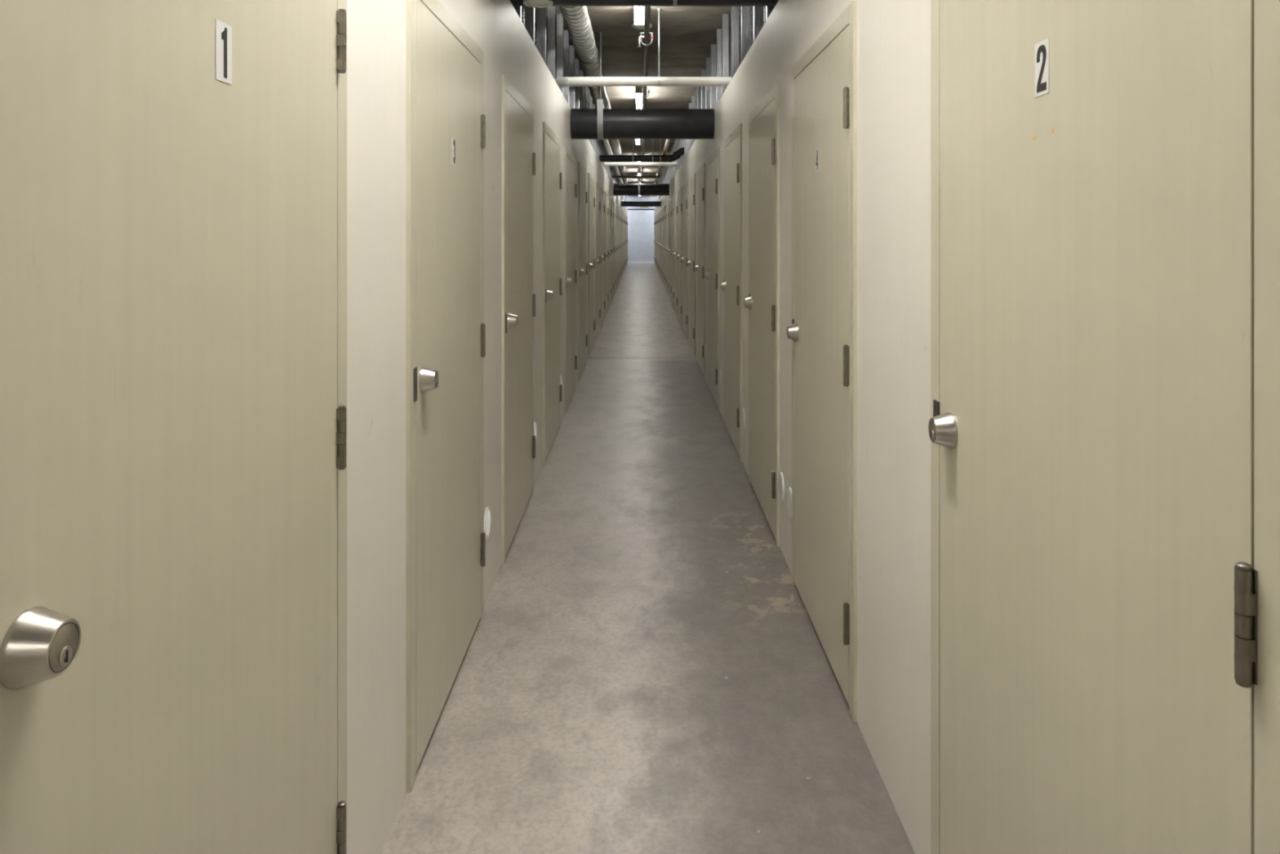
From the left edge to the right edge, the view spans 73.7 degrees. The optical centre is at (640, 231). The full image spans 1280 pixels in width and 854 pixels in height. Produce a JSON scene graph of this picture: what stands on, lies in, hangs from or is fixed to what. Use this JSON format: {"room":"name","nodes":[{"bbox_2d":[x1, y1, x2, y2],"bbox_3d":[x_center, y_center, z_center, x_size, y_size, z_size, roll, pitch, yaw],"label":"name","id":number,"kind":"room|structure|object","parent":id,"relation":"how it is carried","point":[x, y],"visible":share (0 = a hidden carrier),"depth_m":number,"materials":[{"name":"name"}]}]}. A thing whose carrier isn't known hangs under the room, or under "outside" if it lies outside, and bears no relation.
{"room":"storage unit corridor","nodes":[
{"label":"storage unit corridor","id":0,"kind":"room"},
{"bbox_2d":[346,0,627,853],"bbox_3d":[-0.639,0.184,18.100,0.090,2.472,43.000,0,0,0],"label":"wall","id":1,"kind":"structure","parent":0,"point":[376,792],"depth_m":2.00,"materials":[{"name":"paint"}]},
{"bbox_2d":[0,0,346,853],"bbox_3d":[-0.616,0.374,1.192,0.146,2.089,1.005,0,0,0],"label":"door","id":2,"kind":"structure","parent":1,"relation":"in","point":[173,173],"depth_m":1.06,"materials":[{"name":"paint"}]},
{"bbox_2d":[405,0,485,791],"bbox_3d":[-0.616,0.374,2.664,0.146,2.089,1.005,0,0,0],"label":"door","id":3,"kind":"structure","parent":1,"relation":"in","point":[446,119],"depth_m":2.46,"materials":[{"name":"beige paint"}]},
{"bbox_2d":[484,506,490,539],"bbox_3d":[-0.590,1.123,3.292,0.008,0.122,0.122,0,0,0],"label":"air vent","id":4,"kind":"object","parent":1,"relation":"in","point":[487,513],"visible":0.94,"depth_m":3.28,"materials":[{"name":"white plastic"}]},
{"bbox_2d":[513,6,521,20],"bbox_3d":[-0.637,-1.379,4.360,0.052,0.677,0.040,0,0,0],"label":"stud","id":5,"kind":"object","parent":1,"relation":"on","point":[518,9],"visible":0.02,"depth_m":4.34,"materials":[{"name":"metal"}]},
{"bbox_2d":[501,75,535,564],"bbox_3d":[-0.616,0.374,4.150,0.146,2.089,1.005,0,0,0],"label":"door","id":6,"kind":"structure","parent":1,"relation":"in","point":[517,154],"depth_m":4.00,"materials":[{"name":"beige paint"}]},
{"bbox_2d":[524,6,534,44],"bbox_3d":[-0.637,-1.379,4.901,0.052,0.677,0.040,0,0,0],"label":"stud","id":7,"kind":"object","parent":1,"relation":"on","point":[529,11],"visible":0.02,"depth_m":4.88,"materials":[{"name":"metal"}]},
{"bbox_2d":[533,421,537,441],"bbox_3d":[-0.590,1.123,4.775,0.008,0.122,0.122,0,0,0],"label":"air vent","id":8,"kind":"object","parent":1,"relation":"in","point":[535,422],"visible":0.62,"depth_m":4.78,"materials":[{"name":"white plastic"}]},
{"bbox_2d":[537,7,546,63],"bbox_3d":[-0.637,-1.379,5.496,0.052,0.677,0.040,0,0,0],"label":"stud","id":9,"kind":"object","parent":1,"relation":"on","point":[541,12],"visible":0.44,"depth_m":5.48,"materials":[{"name":"metal"}]},
{"bbox_2d":[547,6,555,79],"bbox_3d":[-0.637,-1.379,6.091,0.052,0.677,0.040,0,0,0],"label":"stud","id":10,"kind":"object","parent":1,"relation":"on","point":[551,10],"visible":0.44,"depth_m":6.08,"materials":[{"name":"metal"}]},
{"bbox_2d":[542,121,561,465],"bbox_3d":[-0.616,0.374,5.690,0.146,2.089,1.005,0,0,0],"label":"door","id":11,"kind":"structure","parent":1,"relation":"in","point":[552,175],"depth_m":5.58,"materials":[{"name":"beige paint"}]},
{"bbox_2d":[556,13,563,94],"bbox_3d":[-0.637,-1.379,6.740,0.052,0.677,0.040,0,0,0],"label":"stud","id":12,"kind":"object","parent":1,"relation":"on","point":[559,16],"visible":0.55,"depth_m":6.72,"materials":[{"name":"metal"}]},
{"bbox_2d":[563,30,568,104],"bbox_3d":[-0.637,-1.379,7.281,0.052,0.677,0.040,0,0,0],"label":"stud","id":13,"kind":"object","parent":1,"relation":"on","point":[566,34],"visible":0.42,"depth_m":7.26,"materials":[{"name":"metal"}]},
{"bbox_2d":[564,146,577,414],"bbox_3d":[-0.616,0.374,7.140,0.146,2.089,1.005,0,0,0],"label":"door","id":14,"kind":"structure","parent":1,"relation":"in","point":[570,185],"depth_m":6.98,"materials":[{"name":"beige paint"}]},
{"bbox_2d":[568,45,574,108],"bbox_3d":[-0.637,-1.379,7.876,0.052,0.677,0.040,0,0,0],"label":"stud","id":15,"kind":"object","parent":1,"relation":"on","point":[571,50],"visible":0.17,"depth_m":7.86,"materials":[{"name":"metal"}]},
{"bbox_2d":[521,6,626,201],"bbox_3d":[-0.675,-1.379,18.100,0.002,0.676,42.800,0,0,0],"label":"wire mesh","id":16,"kind":"object","parent":1,"relation":"on","point":[523,7],"visible":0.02,"depth_m":6.13,"materials":[{"name":"silver metal"}]},
{"bbox_2d":[611,175,659,177],"bbox_3d":[-0.135,-1.180,18.200,1.070,0.044,0.044,0,0,0],"label":"conduit","id":17,"kind":"object","parent":16,"relation":"attached to","point":[612,176],"visible":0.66,"depth_m":18.18,"materials":[{"name":"metal"}]},
{"bbox_2d":[604,162,677,166],"bbox_3d":[0.017,-1.196,15.050,1.373,0.068,0.068,0,0,0],"label":"pipe","id":18,"kind":"object","parent":16,"relation":"attached to","point":[606,164],"visible":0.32,"depth_m":15.02,"materials":[{"name":"plastic"}]},
{"bbox_2d":[555,76,731,88],"bbox_3d":[0.007,-1.160,6.623,1.393,0.073,0.158,0,0,0],"label":"pipe","id":19,"kind":"object","parent":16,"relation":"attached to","point":[566,81],"visible":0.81,"depth_m":6.55,"materials":[{"name":"plastic"}]},
{"bbox_2d":[574,58,579,108],"bbox_3d":[-0.637,-1.379,8.471,0.052,0.677,0.040,0,0,0],"label":"stud","id":20,"kind":"object","parent":1,"relation":"on","point":[576,60],"visible":0.38,"depth_m":8.46,"materials":[{"name":"metal"}]},
{"bbox_2d":[579,70,582,108],"bbox_3d":[-0.637,-1.379,9.066,0.052,0.677,0.040,0,0,0],"label":"stud","id":21,"kind":"object","parent":1,"relation":"on","point":[580,71],"visible":0.3,"depth_m":9.05,"materials":[{"name":"metal"}]},
{"bbox_2d":[577,161,587,380],"bbox_3d":[-0.616,0.374,8.642,0.146,2.089,1.005,0,0,0],"label":"door","id":22,"kind":"structure","parent":1,"relation":"in","point":[582,193],"depth_m":8.43,"materials":[{"name":"beige paint"}]},
{"bbox_2d":[582,86,586,108],"bbox_3d":[-0.637,-1.379,9.661,0.052,0.677,0.040,0,0,0],"label":"stud","id":23,"kind":"object","parent":1,"relation":"on","point":[584,88],"visible":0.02,"depth_m":9.65,"materials":[{"name":"metal"}]},
{"bbox_2d":[586,88,590,142],"bbox_3d":[-0.637,-1.379,10.256,0.052,0.677,0.040,0,0,0],"label":"stud","id":24,"kind":"object","parent":1,"relation":"on","point":[588,90],"visible":0.1,"depth_m":10.24,"materials":[{"name":"metal"}]},
{"bbox_2d":[587,173,595,357],"bbox_3d":[-0.616,0.374,10.152,0.146,2.089,1.005,0,0,0],"label":"door","id":25,"kind":"structure","parent":1,"relation":"in","point":[591,199],"depth_m":9.95,"materials":[{"name":"beige paint"}]},
{"bbox_2d":[590,96,592,146],"bbox_3d":[-0.637,-1.379,10.851,0.052,0.677,0.040,0,0,0],"label":"stud","id":26,"kind":"object","parent":1,"relation":"on","point":[591,98],"visible":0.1,"depth_m":10.83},
{"bbox_2d":[595,180,600,340],"bbox_3d":[-0.616,0.374,11.652,0.146,2.089,1.005,0,0,0],"label":"door","id":27,"kind":"structure","parent":1,"relation":"in","point":[597,203],"depth_m":11.44,"materials":[{"name":"beige paint"}]},
{"bbox_2d":[599,139,601,162],"bbox_3d":[-0.637,-1.379,13.231,0.052,0.677,0.040,0,0,0],"label":"stud","id":28,"kind":"object","parent":1,"relation":"on","point":[600,140],"visible":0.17,"depth_m":13.21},
{"bbox_2d":[600,186,604,327],"bbox_3d":[-0.616,0.374,13.152,0.146,2.089,1.005,0,0,0],"label":"door","id":29,"kind":"structure","parent":1,"relation":"in","point":[602,206],"depth_m":12.89,"materials":[{"name":"beige paint"}]},
{"bbox_2d":[604,191,608,317],"bbox_3d":[-0.617,0.374,14.652,0.144,2.089,1.005,0,0,0],"label":"door","id":30,"kind":"structure","parent":1,"relation":"in","point":[606,209],"depth_m":14.42,"materials":[{"name":"beige paint"}]},
{"bbox_2d":[608,195,611,309],"bbox_3d":[-0.617,0.374,16.152,0.144,2.089,1.005,0,0,0],"label":"door","id":31,"kind":"structure","parent":1,"relation":"in","point":[609,197],"depth_m":15.93,"materials":[{"name":"beige paint"}]},
{"bbox_2d":[611,199,613,301],"bbox_3d":[-0.617,0.374,17.652,0.144,2.089,1.005,0,0,0],"label":"door","id":32,"kind":"structure","parent":1,"relation":"in","point":[612,211],"depth_m":17.79,"materials":[{"name":"beige paint"}]},
{"bbox_2d":[613,201,616,297],"bbox_3d":[-0.617,0.374,19.152,0.144,2.089,1.005,0,0,0],"label":"door","id":33,"kind":"structure","parent":1,"relation":"in","point":[614,202],"depth_m":18.90,"materials":[{"name":"beige paint"}]},
{"bbox_2d":[615,203,617,292],"bbox_3d":[-0.617,0.374,20.652,0.144,2.089,1.005,0,0,0],"label":"door","id":34,"kind":"structure","parent":1,"relation":"in","point":[616,219],"depth_m":20.83,"materials":[{"name":"beige paint"}]},
{"bbox_2d":[617,205,619,288],"bbox_3d":[-0.617,0.374,22.152,0.144,2.089,1.005,0,0,0],"label":"door","id":35,"kind":"structure","parent":1,"relation":"in","point":[618,220],"depth_m":22.36,"materials":[{"name":"beige paint"}]},
{"bbox_2d":[618,207,620,283],"bbox_3d":[-0.617,0.374,23.652,0.144,2.089,1.005,0,0,0],"label":"door","id":36,"kind":"structure","parent":1,"relation":"in","point":[619,207],"depth_m":24.09,"materials":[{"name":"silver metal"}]},
{"bbox_2d":[620,208,622,279],"bbox_3d":[-0.617,0.374,25.152,0.144,2.089,1.005,0,0,0],"label":"door","id":37,"kind":"structure","parent":1,"relation":"in","point":[620,209],"depth_m":25.14,"materials":[{"name":"beige paint"}]},
{"bbox_2d":[621,210,622,277],"bbox_3d":[-0.617,0.374,26.652,0.144,2.089,1.005,0,0,0],"label":"door","id":38,"kind":"structure","parent":1,"relation":"in","point":[621,211],"depth_m":26.21,"materials":[{"name":"beige paint"}]},
{"bbox_2d":[622,211,623,275],"bbox_3d":[-0.617,0.374,28.152,0.144,2.089,1.005,0,0,0],"label":"door","id":39,"kind":"structure","parent":1,"relation":"in","point":[622,211],"depth_m":27.65,"materials":[{"name":"beige paint"}]},
{"bbox_2d":[622,212,624,273],"bbox_3d":[-0.617,0.374,29.652,0.144,2.089,1.005,0,0,0],"label":"door","id":40,"kind":"structure","parent":1,"relation":"in","point":[623,212],"depth_m":30.09,"materials":[{"name":"beige paint"}]},
{"bbox_2d":[624,213,626,269],"bbox_3d":[-0.617,0.374,32.652,0.144,2.089,1.005,0,0,0],"label":"door","id":41,"kind":"structure","parent":1,"relation":"in","point":[624,214],"depth_m":32.15,"materials":[{"name":"beige paint"}]},
{"bbox_2d":[625,214,626,267],"bbox_3d":[-0.617,0.374,34.152,0.144,2.089,1.005,0,0,0],"label":"door","id":42,"kind":"structure","parent":1,"relation":"in","point":[625,215],"depth_m":33.65,"materials":[{"name":"beige paint"}]},
{"bbox_2d":[626,217,627,264],"bbox_3d":[-0.617,0.374,37.152,0.144,2.089,1.005,0,0,0],"label":"door","id":43,"kind":"structure","parent":1,"relation":"in","point":[627,217],"depth_m":37.52,"materials":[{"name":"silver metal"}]},
{"bbox_2d":[613,183,669,195],"bbox_3d":[0.017,-0.930,18.700,1.391,0.260,0.260,0,0,0],"label":"drain pipe","id":44,"kind":"object","parent":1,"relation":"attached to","point":[618,188],"visible":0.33,"depth_m":18.59,"materials":[{"name":"plastic"}]},
{"bbox_2d":[621,201,661,206],"bbox_3d":[0.017,-0.870,26.500,1.391,0.164,0.164,0,0,0],"label":"drain pipe","id":45,"kind":"object","parent":1,"relation":"attached to","point":[623,203],"visible":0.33,"depth_m":26.43,"materials":[{"name":"plastic"}]},
{"bbox_2d":[570,108,715,139],"bbox_3d":[0.017,-0.930,7.350,1.391,0.260,0.260,0,0,0],"label":"drain pipe","id":46,"kind":"object","parent":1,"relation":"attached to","point":[618,123],"visible":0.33,"depth_m":7.24,"materials":[{"name":"plastic"}]},
{"bbox_2d":[623,196,658,261],"bbox_3d":[0.000,-0.150,41.975,4.600,3.140,0.150,0,0,0],"label":"wall","id":47,"kind":"structure","parent":0,"point":[641,222],"depth_m":41.90,"materials":[{"name":"paint"}]},
{"bbox_2d":[521,6,765,196],"bbox_3d":[0.000,-1.820,19.350,4.600,0.200,45.500,0,0,0],"label":"ceiling","id":48,"kind":"structure","parent":0,"point":[687,34],"depth_m":8.11,"materials":[{"name":"concrete"}]},
{"bbox_2d":[559,6,628,183],"bbox_3d":[-0.444,-1.325,15.270,0.181,0.502,23.300,0,0,0],"label":"spiral duct","id":49,"kind":"object","parent":48,"relation":"hanging from","point":[576,19],"visible":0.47,"depth_m":6.65,"materials":[{"name":"metal"}]},
{"bbox_2d":[522,0,553,8],"bbox_3d":[-0.472,-1.062,3.930,0.140,0.023,0.140,0,0,0],"label":"vent","id":50,"kind":"object","parent":49,"relation":"attached to","point":[531,3],"visible":1,"depth_m":3.94,"materials":[{"name":"metal"}]},
{"bbox_2d":[601,139,627,197],"bbox_3d":[-0.528,-1.365,21.600,0.088,0.088,22.000,0,0,0],"label":"duct","id":51,"kind":"object","parent":49,"relation":"attached to","point":[606,142],"visible":0.5,"depth_m":14.40,"materials":[{"name":"metal"}]},
{"bbox_2d":[597,31,604,139],"bbox_3d":[-0.343,-1.258,7.350,0.048,0.924,0.284,0,0,0],"label":"hanger","id":52,"kind":"object","parent":48,"relation":"hanging from","point":[600,101],"visible":0.9,"depth_m":7.22,"materials":[{"name":"metal"}]},
{"bbox_2d":[634,6,644,25],"bbox_3d":[-0.010,-1.651,5.900,0.074,0.137,1.300,0,0,0],"label":"strip light","id":53,"kind":"object","parent":48,"relation":"attached to","point":[638,11],"visible":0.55,"depth_m":6.33,"materials":[{"name":"white plastic"}]},
{"bbox_2d":[635,86,642,108],"bbox_3d":[-0.018,-1.651,10.360,0.074,0.137,1.300,0,0,0],"label":"strip light","id":54,"kind":"object","parent":48,"relation":"attached to","point":[638,97],"visible":0.8,"depth_m":10.21,"materials":[{"name":"white plastic"}]},
{"bbox_2d":[631,22,652,29],"bbox_3d":[0.012,-1.706,7.080,0.170,0.028,0.170,0,0,0],"label":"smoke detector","id":55,"kind":"object","parent":48,"relation":"attached to","point":[639,27],"visible":0.61,"depth_m":7.05,"materials":[{"name":"white plastic"}]},
{"bbox_2d":[640,32,653,45],"bbox_3d":[0.047,-1.592,6.700,0.106,0.257,0.019,0,0,0],"label":"hanger","id":56,"kind":"object","parent":48,"relation":"hanging from","point":[651,36],"visible":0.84,"depth_m":6.70,"materials":[{"name":"metal"}]},
{"bbox_2d":[637,6,650,198],"bbox_3d":[0.020,-1.482,18.500,0.094,0.096,39.000,0,0,0],"label":"pipe","id":57,"kind":"object","parent":56,"relation":"hanging from","point":[647,9],"visible":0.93,"depth_m":7.00,"materials":[{"name":"metal"}]},
{"bbox_2d":[652,139,653,162],"bbox_3d":[0.186,-1.395,13.040,0.032,0.651,0.112,0,0,0],"label":"hanger","id":58,"kind":"object","parent":48,"relation":"hanging from","point":[652,140],"visible":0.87,"depth_m":13.03,"materials":[{"name":"metal"}]},
{"bbox_2d":[599,146,684,162],"bbox_3d":[0.015,-1.181,13.040,1.370,0.234,0.124,0,0,0],"label":"pipe","id":59,"kind":"object","parent":58,"relation":"hanging from","point":[677,154],"visible":0.82,"depth_m":12.99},
{"bbox_2d":[657,8,661,86],"bbox_3d":[0.142,-1.420,6.580,0.032,0.600,0.080,0,0,0],"label":"hanger","id":60,"kind":"object","parent":48,"relation":"hanging from","point":[658,9],"visible":0.92,"depth_m":6.57,"materials":[{"name":"metal"}]},
{"bbox_2d":[650,139,670,197],"bbox_3d":[0.570,-1.580,24.782,0.261,0.072,26.436,0,0,0],"label":"pipe","id":61,"kind":"object","parent":48,"relation":"hanging from","point":[667,142],"visible":0.18,"depth_m":16.50,"materials":[{"name":"metal"}]},
{"bbox_2d":[510,0,778,6],"bbox_3d":[0.017,-1.245,4.200,1.373,0.260,0.260,0,0,0],"label":"drain pipe","id":62,"kind":"object","parent":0,"point":[514,2],"visible":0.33,"depth_m":4.17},
{"bbox_2d":[380,261,915,853],"bbox_3d":[0.000,1.480,19.350,4.600,0.120,45.500,0,0,0],"label":"floor","id":63,"kind":"structure","parent":0,"point":[645,668],"depth_m":2.75,"materials":[{"name":"concrete"}]},
{"bbox_2d":[653,0,930,853],"bbox_3d":[0.672,0.184,18.100,0.090,2.472,43.000,0,0,0],"label":"wall","id":64,"kind":"structure","parent":0,"point":[894,36],"depth_m":2.19,"materials":[{"name":"paint"}]},
{"bbox_2d":[653,217,654,262],"bbox_3d":[0.650,0.374,38.320,0.144,2.089,1.005,0,0,0],"label":"door","id":65,"kind":"structure","parent":64,"relation":"in","point":[654,217],"depth_m":38.36,"materials":[{"name":"beige paint"}]},
{"bbox_2d":[653,216,655,265],"bbox_3d":[0.650,0.374,36.840,0.144,2.089,1.005,0,0,0],"label":"door","id":66,"kind":"structure","parent":64,"relation":"in","point":[655,216],"depth_m":36.33,"materials":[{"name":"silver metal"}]},
{"bbox_2d":[654,215,656,266],"bbox_3d":[0.650,0.374,33.880,0.144,2.089,1.005,0,0,0],"label":"door","id":67,"kind":"structure","parent":64,"relation":"in","point":[655,215],"depth_m":34.27,"materials":[{"name":"beige paint"}]},
{"bbox_2d":[655,214,657,268],"bbox_3d":[0.650,0.374,32.400,0.144,2.089,1.005,0,0,0],"label":"door","id":68,"kind":"structure","parent":64,"relation":"in","point":[656,215],"depth_m":32.54,"materials":[{"name":"beige paint"}]},
{"bbox_2d":[656,213,657,271],"bbox_3d":[0.650,0.374,30.920,0.144,2.089,1.005,0,0,0],"label":"door","id":69,"kind":"structure","parent":64,"relation":"in","point":[657,214],"depth_m":30.97,"materials":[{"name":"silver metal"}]},
{"bbox_2d":[657,213,658,272],"bbox_3d":[0.650,0.374,29.440,0.144,2.089,1.005,0,0,0],"label":"door","id":70,"kind":"structure","parent":64,"relation":"in","point":[658,213],"depth_m":29.55,"materials":[{"name":"beige paint"}]},
{"bbox_2d":[657,211,660,275],"bbox_3d":[0.650,0.374,27.960,0.144,2.089,1.005,0,0,0],"label":"door","id":71,"kind":"structure","parent":64,"relation":"in","point":[659,211],"depth_m":27.48,"materials":[{"name":"beige paint"}]},
{"bbox_2d":[658,209,661,278],"bbox_3d":[0.650,0.374,26.480,0.144,2.089,1.005,0,0,0],"label":"door","id":72,"kind":"structure","parent":64,"relation":"in","point":[660,210],"depth_m":25.98,"materials":[{"name":"beige paint"}]},
{"bbox_2d":[660,208,662,279],"bbox_3d":[0.650,0.374,25.000,0.144,2.089,1.005,0,0,0],"label":"door","id":73,"kind":"structure","parent":64,"relation":"in","point":[661,209],"depth_m":24.96,"materials":[{"name":"beige paint"}]},
{"bbox_2d":[661,207,663,283],"bbox_3d":[0.650,0.374,23.520,0.144,2.089,1.005,0,0,0],"label":"door","id":74,"kind":"structure","parent":64,"relation":"in","point":[662,245],"depth_m":23.17,"materials":[{"name":"beige paint"}]},
{"bbox_2d":[662,205,665,287],"bbox_3d":[0.650,0.374,22.040,0.144,2.089,1.005,0,0,0],"label":"door","id":75,"kind":"structure","parent":64,"relation":"in","point":[664,246],"depth_m":22.36,"materials":[{"name":"beige paint"}]},
{"bbox_2d":[664,204,666,291],"bbox_3d":[0.650,0.374,20.560,0.144,2.089,1.005,0,0,0],"label":"door","id":76,"kind":"structure","parent":64,"relation":"in","point":[665,246],"depth_m":20.91,"materials":[{"name":"beige paint"}]},
{"bbox_2d":[666,201,669,297],"bbox_3d":[0.650,0.374,19.080,0.144,2.089,1.005,0,0,0],"label":"door","id":77,"kind":"structure","parent":64,"relation":"in","point":[668,247],"depth_m":18.62,"materials":[{"name":"beige paint"}]},
{"bbox_2d":[667,198,671,302],"bbox_3d":[0.650,0.374,17.600,0.144,2.089,1.005,0,0,0],"label":"door","id":78,"kind":"structure","parent":64,"relation":"in","point":[669,250],"depth_m":17.50,"materials":[{"name":"beige paint"}]},
{"bbox_2d":[670,195,675,309],"bbox_3d":[0.650,0.374,16.120,0.144,2.089,1.005,0,0,0],"label":"door","id":79,"kind":"structure","parent":64,"relation":"in","point":[673,251],"depth_m":16.18,"materials":[{"name":"beige paint"}]},
{"bbox_2d":[673,191,678,317],"bbox_3d":[0.650,0.374,14.640,0.144,2.089,1.005,0,0,0],"label":"door","id":80,"kind":"structure","parent":64,"relation":"in","point":[676,253],"depth_m":14.70,"materials":[{"name":"beige paint"}]},
{"bbox_2d":[676,186,683,327],"bbox_3d":[0.649,0.374,13.160,0.146,2.089,1.005,0,0,0],"label":"door","id":81,"kind":"structure","parent":64,"relation":"in","point":[680,255],"depth_m":12.93,"materials":[{"name":"beige paint"}]},
{"bbox_2d":[681,181,688,340],"bbox_3d":[0.649,0.374,11.680,0.146,2.089,1.005,0,0,0],"label":"door","id":82,"kind":"structure","parent":64,"relation":"in","point":[685,259],"depth_m":11.54,"materials":[{"name":"beige paint"}]},
{"bbox_2d":[684,139,686,158],"bbox_3d":[0.670,-1.379,12.586,0.052,0.677,0.040,0,0,0],"label":"stud","id":83,"kind":"object","parent":64,"relation":"on","point":[685,140],"visible":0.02,"depth_m":12.57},
{"bbox_2d":[688,102,691,150],"bbox_3d":[0.670,-1.379,11.396,0.052,0.677,0.040,0,0,0],"label":"stud","id":84,"kind":"object","parent":64,"relation":"on","point":[690,104],"visible":0.2,"depth_m":11.38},
{"bbox_2d":[687,173,695,356],"bbox_3d":[0.649,0.374,10.200,0.146,2.089,1.005,0,0,0],"label":"door","id":85,"kind":"structure","parent":64,"relation":"in","point":[691,263],"depth_m":10.09,"materials":[{"name":"beige paint"}]},
{"bbox_2d":[691,96,694,146],"bbox_3d":[0.670,-1.379,10.801,0.052,0.677,0.040,0,0,0],"label":"stud","id":86,"kind":"object","parent":64,"relation":"on","point":[692,97],"visible":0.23,"depth_m":10.78,"materials":[{"name":"metal"}]},
{"bbox_2d":[694,88,697,140],"bbox_3d":[0.670,-1.379,10.206,0.052,0.677,0.040,0,0,0],"label":"stud","id":87,"kind":"object","parent":64,"relation":"on","point":[695,89],"visible":0.27,"depth_m":10.19,"materials":[{"name":"metal"}]},
{"bbox_2d":[697,86,701,108],"bbox_3d":[0.670,-1.379,9.611,0.052,0.677,0.040,0,0,0],"label":"stud","id":88,"kind":"object","parent":64,"relation":"on","point":[699,87],"visible":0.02,"depth_m":9.59,"materials":[{"name":"metal"}]},
{"bbox_2d":[694,162,705,378],"bbox_3d":[0.649,0.374,8.748,0.146,2.089,1.005,0,0,0],"label":"door","id":89,"kind":"structure","parent":64,"relation":"in","point":[700,268],"depth_m":8.61,"materials":[{"name":"beige paint"}]},
{"bbox_2d":[701,69,705,108],"bbox_3d":[0.670,-1.379,9.016,0.052,0.677,0.040,0,0,0],"label":"stud","id":90,"kind":"object","parent":64,"relation":"on","point":[703,71],"visible":0.43,"depth_m":9.00,"materials":[{"name":"metal"}]},
{"bbox_2d":[705,57,711,108],"bbox_3d":[0.670,-1.379,8.421,0.052,0.677,0.040,0,0,0],"label":"stud","id":91,"kind":"object","parent":64,"relation":"on","point":[708,60],"visible":0.57,"depth_m":8.40,"materials":[{"name":"metal"}]},
{"bbox_2d":[655,6,765,201],"bbox_3d":[0.708,-1.379,18.100,0.002,0.676,42.800,0,0,0],"label":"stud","id":92,"kind":"object","parent":64,"relation":"on","point":[740,11],"visible":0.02,"depth_m":6.08,"materials":[{"name":"silver metal"}]},
{"bbox_2d":[704,147,719,410],"bbox_3d":[0.649,0.374,7.278,0.146,2.089,1.005,0,0,0],"label":"door","id":93,"kind":"structure","parent":64,"relation":"in","point":[713,274],"depth_m":7.25,"materials":[{"name":"beige paint"}]},
{"bbox_2d":[711,44,716,108],"bbox_3d":[0.670,-1.379,7.826,0.052,0.677,0.040,0,0,0],"label":"stud","id":94,"kind":"object","parent":64,"relation":"on","point":[713,46],"visible":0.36,"depth_m":7.81,"materials":[{"name":"metal"}]},
{"bbox_2d":[716,28,721,103],"bbox_3d":[0.670,-1.379,7.231,0.052,0.677,0.040,0,0,0],"label":"stud","id":95,"kind":"object","parent":64,"relation":"on","point":[718,30],"visible":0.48,"depth_m":7.22,"materials":[{"name":"metal"}]},
{"bbox_2d":[721,13,728,95],"bbox_3d":[0.670,-1.379,6.740,0.052,0.677,0.040,0,0,0],"label":"stud","id":96,"kind":"object","parent":64,"relation":"on","point":[725,17],"visible":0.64,"depth_m":6.72,"materials":[{"name":"metal"}]},
{"bbox_2d":[720,123,742,462],"bbox_3d":[0.649,0.374,5.770,0.146,2.089,1.005,0,0,0],"label":"door","id":97,"kind":"structure","parent":64,"relation":"in","point":[731,286],"depth_m":5.71,"materials":[{"name":"beige paint"}]},
{"bbox_2d":[731,6,738,79],"bbox_3d":[0.670,-1.379,6.041,0.052,0.677,0.040,0,0,0],"label":"stud","id":98,"kind":"object","parent":64,"relation":"on","point":[735,10],"visible":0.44,"depth_m":6.03,"materials":[{"name":"metal"}]},
{"bbox_2d":[741,407,745,427],"bbox_3d":[0.623,1.128,5.185,0.008,0.122,0.122,0,0,0],"label":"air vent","id":99,"kind":"object","parent":64,"relation":"in","point":[743,416],"visible":1,"depth_m":5.16,"materials":[{"name":"white plastic"}]},
{"bbox_2d":[741,6,750,62],"bbox_3d":[0.670,-1.379,5.446,0.052,0.677,0.040,0,0,0],"label":"stud","id":100,"kind":"object","parent":64,"relation":"on","point":[745,11],"visible":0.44,"depth_m":5.43,"materials":[{"name":"metal"}]},
{"bbox_2d":[753,6,763,41],"bbox_3d":[0.670,-1.379,4.851,0.052,0.677,0.040,0,0,0],"label":"stud","id":101,"kind":"object","parent":64,"relation":"on","point":[757,11],"visible":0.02,"depth_m":4.83,"materials":[{"name":"metal"}]},
{"bbox_2d":[744,83,779,546],"bbox_3d":[0.649,0.374,4.353,0.146,2.089,1.005,0,0,0],"label":"door","id":102,"kind":"structure","parent":64,"relation":"in","point":[762,302],"depth_m":4.24,"materials":[{"name":"beige paint"}]},
{"bbox_2d":[765,6,774,21],"bbox_3d":[0.670,-1.379,4.360,0.052,0.677,0.040,0,0,0],"label":"stud","id":103,"kind":"object","parent":64,"relation":"on","point":[768,9],"visible":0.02,"depth_m":4.34,"materials":[{"name":"metal"}]},
{"bbox_2d":[778,471,784,500],"bbox_3d":[0.623,1.128,3.784,0.008,0.122,0.122,0,0,0],"label":"air vent","id":104,"kind":"object","parent":64,"relation":"in","point":[781,486],"visible":1,"depth_m":3.76,"materials":[{"name":"white plastic"}]},
{"bbox_2d":[786,487,791,517],"bbox_3d":[0.623,1.128,3.560,0.008,0.122,0.122,0,0,0],"label":"air vent","id":105,"kind":"object","parent":64,"relation":"in","point":[789,490],"visible":0.84,"depth_m":3.55,"materials":[{"name":"white plastic"}]},
{"bbox_2d":[786,0,857,722],"bbox_3d":[0.649,0.374,2.972,0.146,2.089,1.005,0,0,0],"label":"door","id":106,"kind":"structure","parent":64,"relation":"in","point":[822,331],"depth_m":2.83,"materials":[{"name":"beige paint"}]},
{"bbox_2d":[928,0,1279,853],"bbox_3d":[0.649,0.374,1.308,0.146,2.089,1.005,0,0,0],"label":"door","id":107,"kind":"structure","parent":64,"relation":"in","point":[1104,424],"depth_m":1.12,"materials":[{"name":"beige paint"}]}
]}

